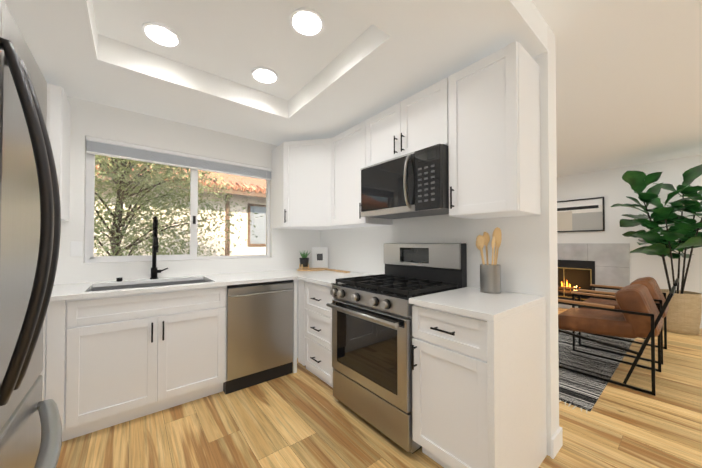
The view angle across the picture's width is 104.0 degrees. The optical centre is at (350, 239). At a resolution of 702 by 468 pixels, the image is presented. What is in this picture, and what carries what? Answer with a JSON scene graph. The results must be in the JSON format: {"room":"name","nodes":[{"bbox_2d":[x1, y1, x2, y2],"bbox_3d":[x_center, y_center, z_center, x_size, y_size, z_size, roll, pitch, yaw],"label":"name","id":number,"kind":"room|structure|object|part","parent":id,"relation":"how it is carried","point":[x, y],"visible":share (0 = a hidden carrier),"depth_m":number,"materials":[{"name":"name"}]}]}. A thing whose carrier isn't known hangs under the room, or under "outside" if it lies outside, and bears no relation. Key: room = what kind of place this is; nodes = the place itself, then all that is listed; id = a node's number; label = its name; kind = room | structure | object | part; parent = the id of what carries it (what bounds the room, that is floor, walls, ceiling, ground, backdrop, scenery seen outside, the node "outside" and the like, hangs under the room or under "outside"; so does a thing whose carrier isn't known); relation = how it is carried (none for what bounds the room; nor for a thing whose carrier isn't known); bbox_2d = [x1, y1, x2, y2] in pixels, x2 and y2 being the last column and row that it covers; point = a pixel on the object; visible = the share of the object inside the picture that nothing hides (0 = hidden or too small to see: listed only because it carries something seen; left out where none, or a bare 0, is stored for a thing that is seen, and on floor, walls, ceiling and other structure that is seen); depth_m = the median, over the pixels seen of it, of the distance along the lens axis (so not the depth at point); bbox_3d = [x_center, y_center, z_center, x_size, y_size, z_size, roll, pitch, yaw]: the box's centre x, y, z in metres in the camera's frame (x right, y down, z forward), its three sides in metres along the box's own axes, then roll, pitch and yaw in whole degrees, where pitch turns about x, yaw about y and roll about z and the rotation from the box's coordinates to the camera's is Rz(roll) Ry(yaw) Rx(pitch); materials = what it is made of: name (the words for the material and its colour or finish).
{"room":"kitchen","nodes":[
{"label":"kitchen","id":0,"kind":"room"},
{"bbox_2d":[88,279,207,291],"bbox_3d":[-1.549,0.478,2.171,0.778,0.218,0.488,1,-1,-39],"label":"sink","id":1,"kind":"object","parent":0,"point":[139,284],"depth_m":2.31,"materials":[{"name":"silver metal"}]},
{"bbox_2d":[84,285,215,328],"bbox_3d":[-1.398,0.474,1.983,0.770,0.214,0.004,1,-1,-39],"label":"drawer front","id":2,"kind":"structure","parent":0,"relation":"attached to","point":[107,309],"depth_m":1.90,"materials":[{"name":"white wood"}]},
{"bbox_2d":[54,96,320,284],"bbox_3d":[-1.647,0.004,2.612,3.100,2.520,0.150,1,-1,-39],"label":"wall","id":3,"kind":"structure","parent":0,"point":[106,122],"depth_m":2.44,"materials":[{"name":"white paint"}]},
{"bbox_2d":[46,83,70,220],"bbox_3d":[-2.319,-0.592,1.766,0.677,0.890,0.337,1,-1,-39],"label":"upper cabinet","id":4,"kind":"object","parent":3,"relation":"attached to","point":[58,122],"depth_m":1.85,"materials":[{"name":"white wood"}]},
{"bbox_2d":[70,241,82,255],"bbox_3d":[-2.126,0.070,2.123,0.067,0.115,0.011,1,-1,-39],"label":"switch plate","id":5,"kind":"object","parent":3,"relation":"attached to","point":[76,248],"visible":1,"depth_m":2.12,"materials":[{"name":"white plastic"}]},
{"bbox_2d":[88,289,91,296],"bbox_3d":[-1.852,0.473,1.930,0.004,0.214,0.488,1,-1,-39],"label":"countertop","id":6,"kind":"structure","parent":3,"relation":"attached to","point":[89,290],"depth_m":1.72,"materials":[{"name":"white stone"}]},
{"bbox_2d":[92,281,203,296],"bbox_3d":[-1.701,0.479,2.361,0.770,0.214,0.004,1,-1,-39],"label":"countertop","id":7,"kind":"structure","parent":3,"relation":"attached to","point":[96,289],"depth_m":2.13,"materials":[{"name":"white stone"}]},
{"bbox_2d":[85,136,271,262],"bbox_3d":[-1.535,-0.312,2.688,1.541,1.011,0.107,1,-1,-39],"label":"kitchen window","id":8,"kind":"structure","parent":3,"relation":"in","point":[194,164],"depth_m":2.55,"materials":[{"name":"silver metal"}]},
{"bbox_2d":[4,0,547,145],"bbox_3d":[-0.769,-1.188,1.652,2.950,0.159,2.470,1,-1,-39],"label":"ceiling soffit","id":9,"kind":"structure","parent":0,"point":[396,52],"depth_m":1.79,"materials":[{"name":"white paint"}]},
{"bbox_2d":[56,307,701,467],"bbox_3d":[1.770,1.287,2.097,7.810,0.060,8.400,1,-1,-39],"label":"floor","id":10,"kind":"structure","parent":0,"point":[303,417],"depth_m":1.79,"materials":[{"name":"brown wood"}]},
{"bbox_2d":[0,0,61,467],"bbox_3d":[-1.048,0.335,0.371,0.898,1.800,0.910,1,-1,-39],"label":"fridge","id":11,"kind":"object","parent":10,"relation":"on","point":[30,419],"visible":1,"depth_m":0.68,"materials":[{"name":"grey metal"}]},
{"bbox_2d":[40,301,83,441],"bbox_3d":[-2.182,0.807,1.678,0.805,0.890,0.617,1,-1,-39],"label":"base cabinet","id":12,"kind":"object","parent":10,"relation":"on","point":[62,373],"depth_m":1.66,"materials":[{"name":"white wood"}]},
{"bbox_2d":[50,282,95,300],"bbox_3d":[-2.169,0.347,1.678,0.817,0.030,0.642,1,-1,-39],"label":"countertop","id":13,"kind":"structure","parent":12,"relation":"on","point":[77,292],"depth_m":1.73,"materials":[{"name":"white stone"}]},
{"bbox_2d":[116,216,167,281],"bbox_3d":[-1.721,0.070,2.282,0.352,0.540,0.221,1,-1,-39],"label":"faucet","id":14,"kind":"object","parent":13,"relation":"on","point":[154,270],"depth_m":2.36,"materials":[{"name":"black metal"}]},
{"bbox_2d":[80,313,215,435],"bbox_3d":[-1.560,0.931,2.175,0.899,0.655,0.617,1,-1,-39],"label":"base cabinet","id":15,"kind":"object","parent":10,"relation":"on","point":[131,372],"depth_m":1.90,"materials":[{"name":"white wood"}]},
{"bbox_2d":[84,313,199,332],"bbox_3d":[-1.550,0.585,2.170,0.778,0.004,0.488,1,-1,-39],"label":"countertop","id":16,"kind":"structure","parent":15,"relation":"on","point":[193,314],"depth_m":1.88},
{"bbox_2d":[200,277,291,393],"bbox_3d":[-0.977,0.819,2.638,0.698,0.890,0.625,1,-1,-39],"label":"base cabinet","id":17,"kind":"object","parent":10,"relation":"on","point":[254,322],"depth_m":2.35,"materials":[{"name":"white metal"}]},
{"bbox_2d":[223,280,293,393],"bbox_3d":[-0.789,0.818,2.426,0.596,0.888,0.196,1,-1,-39],"label":"dishwasher","id":18,"kind":"object","parent":17,"relation":"in","point":[259,314],"depth_m":2.37,"materials":[{"name":"silver metal"}]},
{"bbox_2d":[200,269,342,284],"bbox_3d":[-0.720,0.375,2.839,1.357,0.056,0.642,1,-1,-39],"label":"countertop","id":19,"kind":"structure","parent":17,"relation":"on","point":[278,275],"depth_m":2.57,"materials":[{"name":"white stone"}]},
{"bbox_2d":[292,277,331,386],"bbox_3d":[-0.092,0.819,2.587,0.685,0.890,0.618,1,-1,-39],"label":"base cabinet","id":20,"kind":"object","parent":10,"relation":"on","point":[311,300],"depth_m":2.43,"materials":[{"name":"white wood"}]},
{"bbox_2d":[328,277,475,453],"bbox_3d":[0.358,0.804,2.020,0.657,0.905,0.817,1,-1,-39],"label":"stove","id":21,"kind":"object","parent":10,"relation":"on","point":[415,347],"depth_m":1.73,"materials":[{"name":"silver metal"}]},
{"bbox_2d":[416,289,546,467],"bbox_3d":[0.732,0.805,1.572,0.667,0.890,0.469,1,-1,-39],"label":"base cabinet","id":22,"kind":"object","parent":10,"relation":"on","point":[481,399],"depth_m":1.37,"materials":[{"name":"white wood"}]},
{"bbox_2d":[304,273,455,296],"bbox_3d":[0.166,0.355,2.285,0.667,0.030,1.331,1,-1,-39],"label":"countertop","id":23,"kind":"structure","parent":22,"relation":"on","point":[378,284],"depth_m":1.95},
{"bbox_2d":[297,268,349,272],"bbox_3d":[-0.334,0.342,3.064,0.380,0.014,0.660,1,-1,-39],"label":"board","id":24,"kind":"object","parent":23,"relation":"on","point":[313,269],"visible":0.96,"depth_m":3.10,"materials":[{"name":"brown wood"}]},
{"bbox_2d":[299,250,310,268],"bbox_3d":[-0.542,0.227,3.184,0.133,0.219,0.131,1,-1,-39],"label":"plant pot","id":25,"kind":"object","parent":24,"relation":"on","point":[304,261],"visible":1,"depth_m":3.15,"materials":[{"name":"black ceramic"}]},
{"bbox_2d":[312,247,327,267],"bbox_3d":[-0.379,0.214,3.336,0.190,0.250,0.050,0,-1,-7],"label":"photo frame","id":26,"kind":"object","parent":24,"relation":"on","point":[319,257],"visible":1,"depth_m":3.33,"materials":[{"name":"white"}]},
{"bbox_2d":[476,227,501,292],"bbox_3d":[0.891,0.127,1.765,0.178,0.409,0.161,1,-1,-39],"label":"utensil holder","id":27,"kind":"object","parent":22,"relation":"on","point":[490,278],"visible":1,"depth_m":1.71,"materials":[{"name":"grey ceramic"}]},
{"bbox_2d":[557,243,629,308],"bbox_3d":[4.227,0.685,5.356,0.470,1.230,1.760,1,-1,-39],"label":"fireplace","id":28,"kind":"object","parent":10,"relation":"on","point":[608,264],"visible":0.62,"depth_m":4.92,"materials":[{"name":"grey tile"}]},
{"bbox_2d":[558,329,633,412],"bbox_3d":[2.094,1.272,3.536,2.585,0.011,1.960,1,-1,-39],"label":"striped rug","id":29,"kind":"object","parent":10,"relation":"on","point":[581,391],"visible":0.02,"depth_m":2.73,"materials":[{"name":"grey fabric"}]},
{"bbox_2d":[558,284,675,395],"bbox_3d":[2.521,0.844,2.645,0.694,0.832,0.786,1,-1,-39],"label":"lounge chair","id":30,"kind":"object","parent":29,"relation":"on","point":[639,314],"visible":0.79,"depth_m":2.44,"materials":[{"name":"brown leather"}]},
{"bbox_3d":[2.460,0.806,2.721,0.570,0.193,0.593,1,-1,-39],"label":"seat","id":31,"kind":"part","parent":30,"relation":"part of","materials":[{"name":"leather"}]},
{"bbox_2d":[577,277,678,364],"bbox_3d":[3.227,0.851,3.211,0.694,0.832,0.786,1,-1,-39],"label":"lounge chair","id":32,"kind":"object","parent":29,"relation":"on","point":[652,286],"visible":0.46,"depth_m":3.13,"materials":[{"name":"brown leather"}]},
{"bbox_3d":[3.166,0.813,3.287,0.570,0.193,0.593,1,-1,-39],"label":"seat","id":33,"kind":"part","parent":32,"relation":"part of","materials":[{"name":"leather"}]},
{"bbox_2d":[611,164,701,334],"bbox_3d":[4.440,0.133,3.801,1.101,2.291,1.199,1,-1,-39],"label":"fiddle leaf fig","id":34,"kind":"object","parent":10,"relation":"on","point":[684,312],"visible":0.96,"depth_m":3.75,"materials":[{"name":"green plant"}]},
{"bbox_2d":[660,289,701,334],"bbox_3d":[4.585,1.005,3.857,0.432,0.550,0.432,1,-1,-39],"label":"basket","id":35,"kind":"object","parent":10,"relation":"on","point":[684,312],"depth_m":3.69,"materials":[{"name":"beige wicker"}]},
{"bbox_2d":[92,0,701,176],"bbox_3d":[1.770,-1.312,2.131,7.810,0.100,8.400,1,-1,-39],"label":"ceiling","id":36,"kind":"structure","parent":0,"point":[628,82],"depth_m":1.87,"materials":[{"name":"white paint"}]},
{"bbox_2d":[142,22,180,47],"bbox_3d":[-1.167,-1.261,1.693,0.200,0.013,0.200,1,-1,-39],"label":"recessed light","id":37,"kind":"object","parent":36,"relation":"in","point":[161,34],"visible":0.98,"depth_m":1.68,"materials":[{"name":"white plastic"}]},
{"bbox_2d":[251,67,277,83],"bbox_3d":[-0.659,-1.255,2.099,0.200,0.013,0.200,1,-1,-39],"label":"recessed light","id":38,"kind":"object","parent":36,"relation":"in","point":[265,75],"visible":0.94,"depth_m":2.08,"materials":[{"name":"white plastic"}]},
{"bbox_2d":[289,7,323,36],"bbox_3d":[-0.257,-1.262,1.596,0.200,0.013,0.200,1,-1,-39],"label":"recessed light","id":39,"kind":"object","parent":36,"relation":"in","point":[306,21],"visible":1,"depth_m":1.58,"materials":[{"name":"white"}]},
{"bbox_2d":[321,24,558,456],"bbox_3d":[-0.107,0.013,3.288,0.150,2.520,4.220,1,-1,-39],"label":"wall","id":40,"kind":"structure","parent":0,"point":[527,259],"depth_m":1.71,"materials":[{"name":"white paint"}]},
{"bbox_2d":[271,138,331,229],"bbox_3d":[-0.409,-0.576,3.014,0.668,0.890,0.777,1,-1,-39],"label":"upper cabinet","id":41,"kind":"object","parent":40,"relation":"attached to","point":[301,188],"depth_m":2.82,"materials":[{"name":"white wood"}]},
{"bbox_3d":[-0.453,-0.578,2.806,0.354,0.884,0.403,1,-1,-39],"label":"cabinet corner door","id":42,"kind":"part","parent":41,"relation":"part of","materials":[{"name":"white wood"}]},
{"bbox_2d":[332,121,392,228],"bbox_3d":[0.064,-0.580,2.662,0.371,0.890,0.575,1,-1,-39],"label":"upper cabinet","id":43,"kind":"object","parent":40,"relation":"attached to","point":[348,144],"depth_m":2.58,"materials":[{"name":"white wood"}]},
{"bbox_2d":[352,137,431,220],"bbox_3d":[0.384,-0.429,2.185,0.465,0.466,0.562,1,-1,-39],"label":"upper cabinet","id":44,"kind":"object","parent":40,"relation":"attached to","point":[384,178],"depth_m":2.11,"materials":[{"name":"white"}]},
{"bbox_2d":[361,144,448,218],"bbox_3d":[0.446,-0.397,2.107,0.465,0.408,0.760,1,-1,-39],"label":"microwave","id":45,"kind":"object","parent":44,"relation":"in","point":[413,184],"depth_m":1.91,"materials":[{"name":"grey"}]},
{"bbox_2d":[364,79,443,152],"bbox_3d":[0.501,-0.818,2.147,0.337,0.428,0.776,1,-1,-39],"label":"upper cabinet","id":46,"kind":"object","parent":40,"relation":"attached to","point":[422,112],"depth_m":1.99,"materials":[{"name":"white wood"}]},
{"bbox_2d":[416,129,447,215],"bbox_3d":[0.649,-0.432,1.910,0.395,0.466,0.198,1,-1,-39],"label":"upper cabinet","id":47,"kind":"object","parent":40,"relation":"attached to","point":[431,149],"depth_m":1.77,"materials":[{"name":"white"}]},
{"bbox_2d":[444,41,540,218],"bbox_3d":[0.870,-0.593,1.683,0.337,0.890,0.401,1,-1,-39],"label":"upper cabinet","id":48,"kind":"object","parent":40,"relation":"attached to","point":[492,104],"depth_m":1.55,"materials":[{"name":"white wood"}]},
{"bbox_2d":[551,426,562,447],"bbox_3d":[0.008,1.218,3.260,0.014,0.110,4.084,1,-1,-39],"label":"baseboard","id":49,"kind":"structure","parent":40,"relation":"attached to","point":[556,441],"depth_m":1.62,"materials":[{"name":"white"}]},
{"bbox_2d":[557,155,701,320],"bbox_3d":[4.758,0.029,4.509,0.150,2.520,8.400,1,-1,-39],"label":"wall","id":50,"kind":"structure","parent":0,"point":[611,186],"depth_m":4.52,"materials":[{"name":"white paint"}]},
{"bbox_2d":[557,197,604,231],"bbox_3d":[4.056,-0.446,5.240,0.031,0.598,1.170,1,-1,-39],"label":"canvas art","id":51,"kind":"object","parent":50,"relation":"attached to","point":[580,215],"depth_m":5.03,"materials":[{"name":"white"}]},
{"label":"outside","id":52,"kind":"structure","parent":0,"visible":0},
{"bbox_3d":[-2.797,2.319,4.896,14.000,0.050,4.800,1,-1,-39],"label":"ground","id":53,"kind":"structure","parent":52,"visible":0},
{"bbox_2d":[94,155,261,255],"bbox_3d":[-3.376,-0.131,4.456,4.180,4.841,3.078,1,-1,-39],"label":"tree","id":54,"kind":"object","parent":53,"relation":"on","point":[120,189],"depth_m":4.29,"materials":[{"name":"green plant"}]},
{"bbox_2d":[94,173,265,255],"bbox_3d":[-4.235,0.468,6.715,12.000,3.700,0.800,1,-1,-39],"label":"building","id":55,"kind":"structure","parent":53,"relation":"on","point":[249,206],"depth_m":7.41,"materials":[{"name":"white paint"}]},
{"bbox_2d":[96,159,265,193],"bbox_3d":[-5.112,-2.119,7.820,12.110,1.671,3.702,1,-1,-39],"label":"roof","id":56,"kind":"structure","parent":55,"relation":"on","point":[253,184],"depth_m":7.63,"materials":[{"name":"ceramic"}]}
]}

